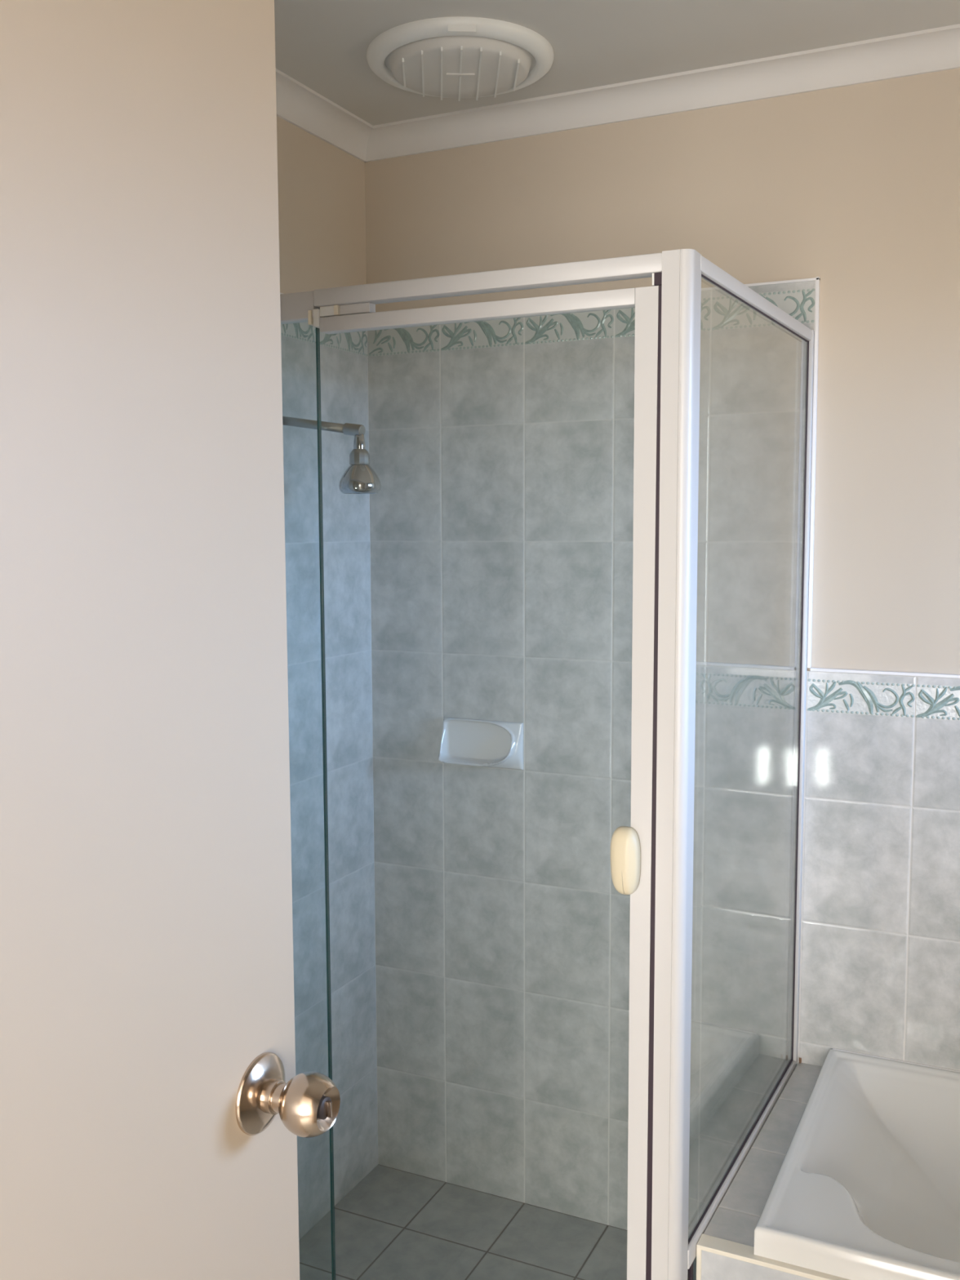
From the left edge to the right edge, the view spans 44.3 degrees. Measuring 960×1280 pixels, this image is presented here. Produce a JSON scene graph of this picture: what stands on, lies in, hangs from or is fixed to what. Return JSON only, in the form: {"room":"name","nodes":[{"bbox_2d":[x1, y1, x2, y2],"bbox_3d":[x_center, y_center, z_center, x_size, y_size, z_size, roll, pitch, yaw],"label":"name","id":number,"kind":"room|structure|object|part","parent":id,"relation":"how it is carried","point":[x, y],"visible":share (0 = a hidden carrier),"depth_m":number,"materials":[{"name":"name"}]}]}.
{"room":"bathroom","nodes":[
{"label":"bathroom","id":0,"kind":"room"},
{"bbox_2d":[276,115,377,1239],"bbox_3d":[-1.457,0.306,0.390,0.159,2.395,5.288,2,6,25],"label":"wall","id":1,"kind":"structure","parent":0,"point":[322,210],"depth_m":2.56,"materials":[{"name":"beige paint"}]},
{"bbox_2d":[275,68,373,162],"bbox_3d":[-0.726,-0.988,1.581,0.055,0.055,2.288,2,6,25],"label":"trim","id":2,"kind":"structure","parent":1,"relation":"attached to","point":[298,104],"depth_m":2.42,"materials":[{"name":"white paint"}]},
{"bbox_2d":[282,416,381,493],"bbox_3d":[-0.305,-0.372,2.282,0.247,0.177,0.081,2,6,25],"label":"shower","id":3,"kind":"object","parent":1,"relation":"attached to","point":[359,477],"visible":0.8,"depth_m":2.23,"materials":[{"name":"silver metal"}]},
{"bbox_3d":[-0.332,-0.420,2.290,0.182,0.044,0.017,2,6,25],"label":"arm","id":4,"kind":"part","parent":3,"relation":"part of","materials":[{"name":"silver metal"}]},
{"bbox_2d":[274,0,959,125],"bbox_3d":[-0.133,-0.887,-0.286,3.040,0.100,5.430,2,6,25],"label":"ceiling","id":5,"kind":"structure","parent":0,"point":[322,45],"depth_m":2.07,"materials":[{"name":"grey paint"}]},
{"bbox_2d":[366,16,554,101],"bbox_3d":[-0.036,-1.057,2.174,0.345,0.038,0.345,2,6,25],"label":"exhaust fan","id":6,"kind":"object","parent":5,"relation":"attached to","point":[459,57],"visible":1,"depth_m":2.11,"materials":[{"name":"white plastic"}]},
{"bbox_3d":[-0.036,-1.054,2.175,0.280,0.026,0.280,2,6,25],"label":"dish","id":7,"kind":"part","parent":6,"relation":"part of","materials":[{"name":"white plastic"}]},
{"bbox_2d":[364,67,959,1239],"bbox_3d":[1.012,0.120,2.202,3.040,2.395,0.153,2,6,25],"label":"wall","id":8,"kind":"structure","parent":0,"point":[501,451],"depth_m":2.42,"materials":[{"name":"grey tile"}]},
{"bbox_2d":[438,716,523,769],"bbox_3d":[-0.003,0.231,2.594,0.194,0.104,0.046,2,6,25],"label":"soap dish","id":9,"kind":"object","parent":8,"relation":"attached to","point":[464,741],"visible":1,"depth_m":2.61,"materials":[{"name":"white ceramic"}]},
{"bbox_2d":[364,23,959,162],"bbox_3d":[0.967,-1.036,2.006,2.740,0.055,0.055,2,6,25],"label":"trim","id":10,"kind":"structure","parent":8,"relation":"attached to","point":[936,49],"depth_m":2.29,"materials":[{"name":"white paint"}]},
{"bbox_3d":[-0.122,1.596,-0.046,3.040,0.100,5.430,2,6,25],"label":"floor","id":11,"kind":"structure","parent":0,"visible":0},
{"bbox_2d":[298,1164,696,1279],"bbox_3d":[0.021,1.316,2.303,0.944,0.004,0.740,2,6,25],"label":"floor","id":12,"kind":"structure","parent":11,"relation":"on","point":[394,1224],"depth_m":2.54,"materials":[{"name":"tile"}]},
{"bbox_2d":[280,248,814,1279],"bbox_3d":[0.026,0.375,2.185,0.983,1.900,0.779,2,6,25],"label":"frame","id":13,"kind":"object","parent":11,"relation":"on","point":[651,859],"visible":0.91,"depth_m":1.67,"materials":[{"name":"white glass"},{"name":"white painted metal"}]},
{"bbox_3d":[-0.161,-0.519,1.795,0.914,0.043,0.030,2,6,25],"label":"rail","id":14,"kind":"part","parent":13,"relation":"part of","materials":[{"name":"grey metal"}]},
{"bbox_3d":[0.005,0.389,1.803,0.543,1.766,0.025,2,6,25],"label":"pivot door","id":15,"kind":"part","parent":13,"relation":"part of","materials":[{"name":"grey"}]},
{"bbox_3d":[0.204,0.315,1.672,0.042,0.098,0.023,2,6,25],"label":"pull handle","id":16,"kind":"part","parent":13,"relation":"part of","materials":[{"name":"beige plastic"}]},
{"bbox_3d":[0.277,0.422,1.686,0.042,1.900,0.045,2,6,25],"label":"corner post","id":17,"kind":"part","parent":13,"relation":"part of","materials":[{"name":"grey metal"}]},
{"bbox_3d":[0.467,0.887,2.052,0.008,0.030,0.698,3,6,27],"label":"rail","id":18,"kind":"part","parent":13,"relation":"part of","materials":[{"name":"grey"}]},
{"bbox_3d":[0.456,-0.544,1.913,0.016,0.021,0.700,3,6,27],"label":"rail","id":19,"kind":"part","parent":13,"relation":"part of","materials":[{"name":"grey metal"}]},
{"bbox_2d":[696,1057,849,1279],"bbox_3d":[1.269,1.135,1.717,1.765,0.467,0.682,2,6,25],"label":"ledge","id":20,"kind":"object","parent":11,"relation":"on","point":[725,1251],"visible":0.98,"depth_m":1.87,"materials":[{"name":"tile"}]},
{"bbox_2d":[754,1048,959,1279],"bbox_3d":[1.309,1.062,1.698,1.682,0.384,0.669,2,6,25],"label":"bathtub","id":21,"kind":"object","parent":20,"relation":"on","point":[866,1186],"visible":1,"depth_m":2.00,"materials":[{"name":"white plastic"}]},
{"bbox_3d":[-0.028,0.334,0.041,2.740,2.395,0.110,2,6,25],"label":"wall","id":22,"kind":"structure","parent":0,"visible":0},
{"bbox_2d":[0,0,340,1279],"bbox_3d":[-0.330,0.439,0.719,0.110,2.042,0.820,2,6,25],"label":"door","id":23,"kind":"structure","parent":22,"relation":"in","point":[154,1107],"depth_m":0.89,"materials":[{"name":"beige paint"}]},
{"bbox_3d":[-0.150,0.403,1.023,0.044,0.054,0.054,2,6,25],"label":"knob","id":24,"kind":"part","parent":23,"relation":"part of","materials":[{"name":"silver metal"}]}
]}

